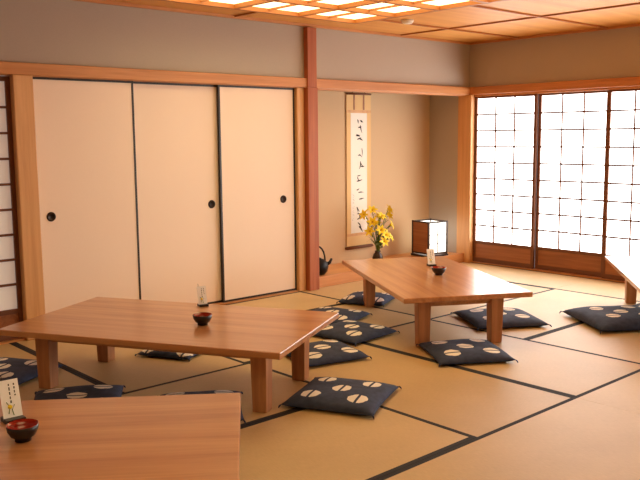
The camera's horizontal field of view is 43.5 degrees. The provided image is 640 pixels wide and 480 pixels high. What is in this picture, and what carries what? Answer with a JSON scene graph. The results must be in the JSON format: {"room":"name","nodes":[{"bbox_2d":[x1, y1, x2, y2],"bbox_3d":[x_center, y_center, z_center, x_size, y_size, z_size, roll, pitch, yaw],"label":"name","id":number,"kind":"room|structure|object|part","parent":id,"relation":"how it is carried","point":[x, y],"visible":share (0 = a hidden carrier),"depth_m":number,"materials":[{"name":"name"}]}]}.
{"room":"japanese restaurant dining room","nodes":[
{"label":"japanese restaurant dining room","id":0,"kind":"room"},
{"bbox_2d":[0,0,469,86],"bbox_3d":[-1.613,-0.488,5.442,8.340,2.265,0.100,-7,10,-42],"label":"wall","id":1,"kind":"structure","parent":0,"point":[60,32],"depth_m":5.94,"materials":[{"name":"grey paint"}]},
{"bbox_2d":[0,76,22,341],"bbox_3d":[-2.312,-0.150,4.825,0.980,1.676,0.030,-7,10,-42],"label":"screen","id":2,"kind":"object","parent":1,"relation":"in","point":[11,307],"depth_m":5.12,"materials":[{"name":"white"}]},
{"bbox_2d":[9,74,44,340],"bbox_3d":[-1.901,-0.199,5.194,0.130,1.700,0.130,-7,10,-42],"label":"wooden post","id":3,"kind":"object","parent":1,"relation":"attached to","point":[21,86],"depth_m":5.13,"materials":[{"name":"brown wood"}]},
{"bbox_2d":[33,77,140,313],"bbox_3d":[-1.576,-0.243,5.480,0.730,1.680,0.028,-7,10,-42],"label":"door","id":4,"kind":"structure","parent":1,"relation":"in","point":[85,128],"depth_m":5.45,"materials":[{"name":"paper"}]},
{"bbox_2d":[0,290,297,344],"bbox_3d":[-1.826,0.637,5.381,4.335,0.032,0.105,-7,10,-42],"label":"door frame","id":5,"kind":"structure","parent":1,"relation":"attached to","point":[292,291],"depth_m":6.38,"materials":[{"name":"brown wood"}]},
{"bbox_2d":[133,82,221,303],"bbox_3d":[-1.059,-0.313,5.984,0.770,1.680,0.028,-7,10,-42],"label":"door","id":6,"kind":"structure","parent":1,"relation":"in","point":[176,137],"depth_m":5.97,"materials":[{"name":"paper"}]},
{"bbox_2d":[0,61,469,95],"bbox_3d":[-1.570,-1.116,5.382,8.240,0.085,0.135,-7,10,-42],"label":"lintel","id":7,"kind":"object","parent":1,"relation":"attached to","point":[6,68],"visible":0.88,"depth_m":5.97,"materials":[{"name":"brown wood"}]},
{"bbox_2d":[216,85,296,302],"bbox_3d":[-0.492,-0.378,6.453,0.755,1.680,0.028,-7,10,-42],"label":"door","id":8,"kind":"structure","parent":1,"relation":"in","point":[256,125],"depth_m":6.43,"materials":[{"name":"paper"}]},
{"bbox_2d":[294,87,305,290],"bbox_3d":[-0.190,-0.414,6.742,0.075,1.700,0.112,-7,10,-42],"label":"trim","id":9,"kind":"structure","parent":1,"relation":"attached to","point":[298,91],"depth_m":6.70,"materials":[{"name":"brown wood"}]},
{"bbox_2d":[304,27,318,290],"bbox_3d":[-0.105,-0.662,6.760,0.110,2.185,0.155,-7,10,-42],"label":"trim","id":10,"kind":"structure","parent":1,"relation":"attached to","point":[310,55],"depth_m":6.70,"materials":[{"name":"red wood"}]},
{"bbox_2d":[0,262,639,479],"bbox_3d":[0.603,0.947,3.248,8.440,0.121,7.600,-7,10,-42],"label":"floor","id":11,"kind":"structure","parent":0,"point":[569,406],"depth_m":4.09,"materials":[{"name":"beige wicker"}]},
{"bbox_2d":[0,357,66,384],"bbox_3d":[-1.759,0.723,4.436,0.493,0.060,0.493,2,8,20],"label":"floor cushion","id":12,"kind":"object","parent":11,"relation":"on","point":[24,370],"visible":0.7,"depth_m":4.39,"materials":[{"name":"fabric"}]},
{"bbox_2d":[34,385,125,399],"bbox_3d":[-1.190,0.784,3.930,0.452,0.059,0.452,-2,8,-12],"label":"floor cushion","id":13,"kind":"object","parent":11,"relation":"on","point":[83,391],"visible":0.38,"depth_m":3.98,"materials":[{"name":"fabric"}]},
{"bbox_2d":[0,393,240,479],"bbox_3d":[-1.034,0.818,2.553,1.560,0.340,0.900,-1,7,-5],"label":"table","id":14,"kind":"object","parent":11,"relation":"on","point":[191,436],"visible":0.95,"depth_m":2.58,"materials":[{"name":"brown wood"}]},
{"bbox_2d":[0,375,25,424],"bbox_3d":[-1.056,0.542,2.748,0.065,0.157,0.075,-7,10,-40],"label":"card stand","id":15,"kind":"object","parent":14,"relation":"on","point":[9,389],"visible":0.98,"depth_m":2.75,"materials":[{"name":"white paper"}]},
{"bbox_2d":[6,419,38,442],"bbox_3d":[-0.953,0.615,2.575,0.101,0.054,0.101,-7,10,-42],"label":"bowl","id":16,"kind":"object","parent":14,"relation":"on","point":[21,430],"visible":1,"depth_m":2.56,"materials":[{"name":"black ceramic"}]},
{"bbox_2d":[135,350,197,360],"bbox_3d":[-0.872,0.659,4.911,0.371,0.050,0.371,2,8,20],"label":"floor cushion","id":17,"kind":"object","parent":11,"relation":"on","point":[164,354],"visible":0.26,"depth_m":4.75,"materials":[{"name":"fabric"}]},
{"bbox_2d":[0,297,338,412],"bbox_3d":[-0.770,0.595,4.270,1.550,0.340,0.880,2,8,19],"label":"table","id":18,"kind":"object","parent":11,"relation":"on","point":[260,335],"visible":0.99,"depth_m":4.12,"materials":[{"name":"brown wood"}]},
{"bbox_3d":[-1.432,0.624,4.219,0.084,0.306,0.084,2,8,19],"label":"leg","id":19,"kind":"part","parent":18,"relation":"part of","materials":[{"name":"brown wood"}]},
{"bbox_3d":[-1.261,0.558,4.716,0.084,0.306,0.084,2,8,19],"label":"leg","id":20,"kind":"part","parent":18,"relation":"part of","materials":[{"name":"brown wood"}]},
{"bbox_2d":[193,312,211,325],"bbox_3d":[-0.606,0.410,4.145,0.101,0.054,0.101,-7,10,-42],"label":"bowl","id":21,"kind":"object","parent":18,"relation":"on","point":[202,318],"visible":1,"depth_m":4.12,"materials":[{"name":"black ceramic"}]},
{"bbox_2d":[197,286,208,306],"bbox_3d":[-0.674,0.316,4.602,0.052,0.125,0.061,-4,8,-27],"label":"card stand","id":22,"kind":"object","parent":18,"relation":"on","point":[201,290],"visible":1,"depth_m":4.61,"materials":[{"name":"beige paper"}]},
{"bbox_3d":[-0.278,0.664,3.828,0.084,0.306,0.084,2,8,19],"label":"leg","id":23,"kind":"part","parent":18,"relation":"part of","materials":[{"name":"brown wood"}]},
{"bbox_3d":[-0.107,0.598,4.325,0.084,0.306,0.084,2,8,19],"label":"leg","id":24,"kind":"part","parent":18,"relation":"part of","materials":[{"name":"brown wood"}]},
{"bbox_2d":[157,390,245,423],"bbox_3d":[-0.578,0.790,3.836,0.432,0.060,0.432,-1,7,-7],"label":"floor cushion","id":25,"kind":"object","parent":11,"relation":"on","point":[209,391],"visible":0.16,"depth_m":3.95,"materials":[{"name":"fabric"}]},
{"bbox_2d":[287,340,371,366],"bbox_3d":[0.014,0.663,4.782,0.432,0.059,0.432,-4,8,-27],"label":"floor cushion","id":26,"kind":"object","parent":11,"relation":"on","point":[324,352],"visible":0.68,"depth_m":4.67,"materials":[{"name":"fabric"}]},
{"bbox_2d":[278,377,401,418],"bbox_3d":[0.109,0.763,3.998,0.483,0.060,0.483,2,8,21],"label":"floor cushion","id":27,"kind":"object","parent":11,"relation":"on","point":[332,394],"visible":1,"depth_m":3.89,"materials":[{"name":"fabric"}]},
{"bbox_2d":[312,307,371,323],"bbox_3d":[0.090,0.538,5.747,0.432,0.060,0.432,3,8,28],"label":"floor cushion","id":28,"kind":"object","parent":11,"relation":"on","point":[344,314],"visible":0.45,"depth_m":5.73,"materials":[{"name":"fabric"}]},
{"bbox_2d":[314,320,399,345],"bbox_3d":[0.209,0.595,5.292,0.452,0.060,0.452,6,10,42],"label":"floor cushion","id":29,"kind":"object","parent":11,"relation":"on","point":[348,331],"visible":0.97,"depth_m":5.19,"materials":[{"name":"fabric"}]},
{"bbox_2d":[336,291,393,306],"bbox_3d":[0.382,0.456,6.358,0.391,0.060,0.391,3,8,23],"label":"floor cushion","id":30,"kind":"object","parent":11,"relation":"on","point":[381,299],"visible":0.79,"depth_m":6.25,"materials":[{"name":"fabric"}]},
{"bbox_2d":[319,252,463,287],"bbox_3d":[0.566,0.254,7.779,2.060,0.095,0.480,-7,10,-42],"label":"platform","id":31,"kind":"object","parent":11,"relation":"on","point":[336,274],"visible":0.32,"depth_m":7.25,"materials":[{"name":"brown wood"}]},
{"bbox_2d":[319,246,332,274],"bbox_3d":[-0.011,0.177,7.110,0.208,0.258,0.190,2,8,17],"label":"kettle","id":32,"kind":"object","parent":31,"relation":"on","point":[323,264],"visible":0.38,"depth_m":7.07,"materials":[{"name":"black metal"}]},
{"bbox_2d":[359,205,393,258],"bbox_3d":[0.567,-0.057,7.715,0.422,0.557,0.260,-7,10,-42],"label":"flower arrangement","id":33,"kind":"object","parent":31,"relation":"on","point":[377,255],"visible":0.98,"depth_m":7.67,"materials":[{"name":"yellow plant"}]},
{"bbox_2d":[411,218,447,256],"bbox_3d":[1.116,-0.022,8.180,0.270,0.360,0.270,-5,9,-34],"label":"floor lamp","id":34,"kind":"object","parent":31,"relation":"on","point":[430,233],"visible":0.85,"depth_m":8.10,"materials":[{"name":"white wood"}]},
{"bbox_2d":[342,256,532,346],"bbox_3d":[0.742,0.407,5.620,0.830,0.340,1.550,-2,8,-12],"label":"table","id":35,"kind":"object","parent":11,"relation":"on","point":[410,280],"visible":0.93,"depth_m":5.18,"materials":[{"name":"brown wood"}]},
{"bbox_3d":[0.378,0.357,6.163,0.084,0.306,0.084,-2,8,-12],"label":"leg","id":36,"kind":"part","parent":35,"relation":"part of","materials":[{"name":"brown wood"}]},
{"bbox_3d":[0.636,0.507,4.980,0.084,0.306,0.084,-2,8,-12],"label":"leg","id":37,"kind":"part","parent":35,"relation":"part of","materials":[{"name":"brown wood"}]},
{"bbox_2d":[427,249,436,266],"bbox_3d":[0.825,0.122,5.947,0.057,0.138,0.067,-2,8,-14],"label":"card stand","id":38,"kind":"object","parent":35,"relation":"on","point":[430,252],"visible":1,"depth_m":5.95,"materials":[{"name":"beige paper"}]},
{"bbox_2d":[432,266,445,274],"bbox_3d":[0.823,0.214,5.562,0.101,0.054,0.101,-7,10,-42],"label":"bowl","id":39,"kind":"object","parent":35,"relation":"on","point":[438,270],"visible":1,"depth_m":5.53,"materials":[{"name":"black ceramic"}]},
{"bbox_3d":[1.105,0.490,5.080,0.084,0.306,0.084,-2,8,-12],"label":"leg","id":40,"kind":"part","parent":35,"relation":"part of","materials":[{"name":"brown wood"}]},
{"bbox_2d":[416,339,517,366],"bbox_3d":[0.863,0.655,4.782,0.473,0.060,0.473,-2,7,-9],"label":"floor cushion","id":41,"kind":"object","parent":11,"relation":"on","point":[457,351],"visible":1,"depth_m":4.66,"materials":[{"name":"fabric"}]},
{"bbox_2d":[450,308,551,330],"bbox_3d":[1.260,0.540,5.647,0.534,0.060,0.534,-2,7,-10],"label":"floor cushion","id":42,"kind":"object","parent":11,"relation":"on","point":[512,317],"visible":0.83,"depth_m":5.51,"materials":[{"name":"fabric"}]},
{"bbox_2d":[559,305,639,333],"bbox_3d":[2.084,0.531,5.569,0.616,0.083,0.616,-2,7,-8],"label":"floor cushion","id":43,"kind":"object","parent":11,"relation":"on","point":[619,317],"visible":1,"depth_m":5.45,"materials":[{"name":"fabric"}]},
{"bbox_2d":[605,256,639,303],"bbox_3d":[2.558,0.400,5.550,0.900,0.340,1.560,1,7,11],"label":"table","id":44,"kind":"object","parent":11,"relation":"on","point":[628,267],"visible":1,"depth_m":6.02,"materials":[{"name":"brown wood"}]},
{"bbox_3d":[2.403,0.334,6.203,0.084,0.306,0.084,1,7,11],"label":"leg","id":45,"kind":"part","parent":44,"relation":"part of","materials":[{"name":"brown wood"}]},
{"bbox_2d":[106,0,639,42],"bbox_3d":[0.757,-1.326,2.760,8.440,0.080,7.080,-7,10,-42],"label":"ceiling","id":46,"kind":"structure","parent":0,"point":[465,16],"depth_m":6.36,"materials":[{"name":"brown"}]},
{"bbox_2d":[159,0,507,23],"bbox_3d":[0.192,-1.527,4.986,1.735,0.042,1.685,-7,10,-42],"label":"ceiling light","id":47,"kind":"object","parent":46,"relation":"in","point":[343,11],"depth_m":5.46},
{"bbox_2d":[71,0,639,44],"bbox_3d":[0.758,-1.275,2.767,8.240,0.021,6.880,-7,10,-42],"label":"trim","id":48,"kind":"structure","parent":46,"relation":"attached to","point":[240,16],"depth_m":6.54,"materials":[{"name":"orange wood"}]},
{"bbox_2d":[401,19,413,23],"bbox_3d":[0.697,-1.738,6.394,0.100,0.030,0.100,-7,10,-42],"label":"smoke detector","id":49,"kind":"object","parent":46,"relation":"attached to","point":[404,21],"visible":1,"depth_m":6.36,"materials":[{"name":"beige plastic"}]},
{"bbox_2d":[318,90,429,264],"bbox_3d":[0.368,-0.817,7.850,2.260,2.265,0.080,-7,10,-42],"label":"wall","id":50,"kind":"structure","parent":0,"point":[400,123],"depth_m":8.04,"materials":[{"name":"paint"}]},
{"bbox_2d":[345,92,372,249],"bbox_3d":[0.381,-0.695,7.800,0.370,1.569,0.031,-7,10,-42],"label":"scroll","id":51,"kind":"object","parent":50,"relation":"attached to","point":[358,105],"visible":1,"depth_m":7.80,"materials":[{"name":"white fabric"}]},
{"bbox_2d":[429,26,639,262],"bbox_3d":[3.715,-0.583,5.808,0.140,2.265,7.460,-7,10,-42],"label":"wall","id":52,"kind":"structure","parent":0,"point":[613,53],"depth_m":7.66,"materials":[{"name":"grey paint"}]},
{"bbox_2d":[456,95,474,262],"bbox_3d":[1.497,-0.620,8.221,0.090,1.700,0.165,-7,10,-42],"label":"trim","id":53,"kind":"structure","parent":52,"relation":"attached to","point":[466,104],"depth_m":8.18,"materials":[{"name":"brown wood"}]},
{"bbox_2d":[472,261,624,282],"bbox_3d":[3.888,0.532,5.797,0.105,0.032,6.814,-7,10,-42],"label":"door sill","id":54,"kind":"structure","parent":52,"relation":"in","point":[534,269],"depth_m":7.55,"materials":[{"name":"brown wood"}]},
{"bbox_2d":[473,94,538,268],"bbox_3d":[1.815,-0.586,7.916,0.030,1.676,0.715,-7,10,-42],"label":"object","id":55,"kind":"structure","parent":54,"relation":"on","point":[506,126],"depth_m":7.90,"materials":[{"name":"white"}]},
{"bbox_2d":[535,90,607,276],"bbox_3d":[2.319,-0.525,7.412,0.030,1.676,0.715,-7,10,-42],"label":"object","id":56,"kind":"structure","parent":54,"relation":"on","point":[572,126],"depth_m":7.41,"materials":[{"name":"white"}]},
{"bbox_2d":[601,88,639,280],"bbox_3d":[2.776,-0.458,6.864,0.030,1.676,0.715,-7,10,-42],"label":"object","id":57,"kind":"structure","parent":54,"relation":"on","point":[621,224],"depth_m":7.00,"materials":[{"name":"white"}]},
{"bbox_2d":[470,77,639,96],"bbox_3d":[3.839,-1.186,5.590,0.135,0.095,6.880,-7,10,-42],"label":"lintel","id":58,"kind":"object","parent":52,"relation":"in","point":[627,82],"depth_m":7.32,"materials":[{"name":"brown wood"}]}
]}

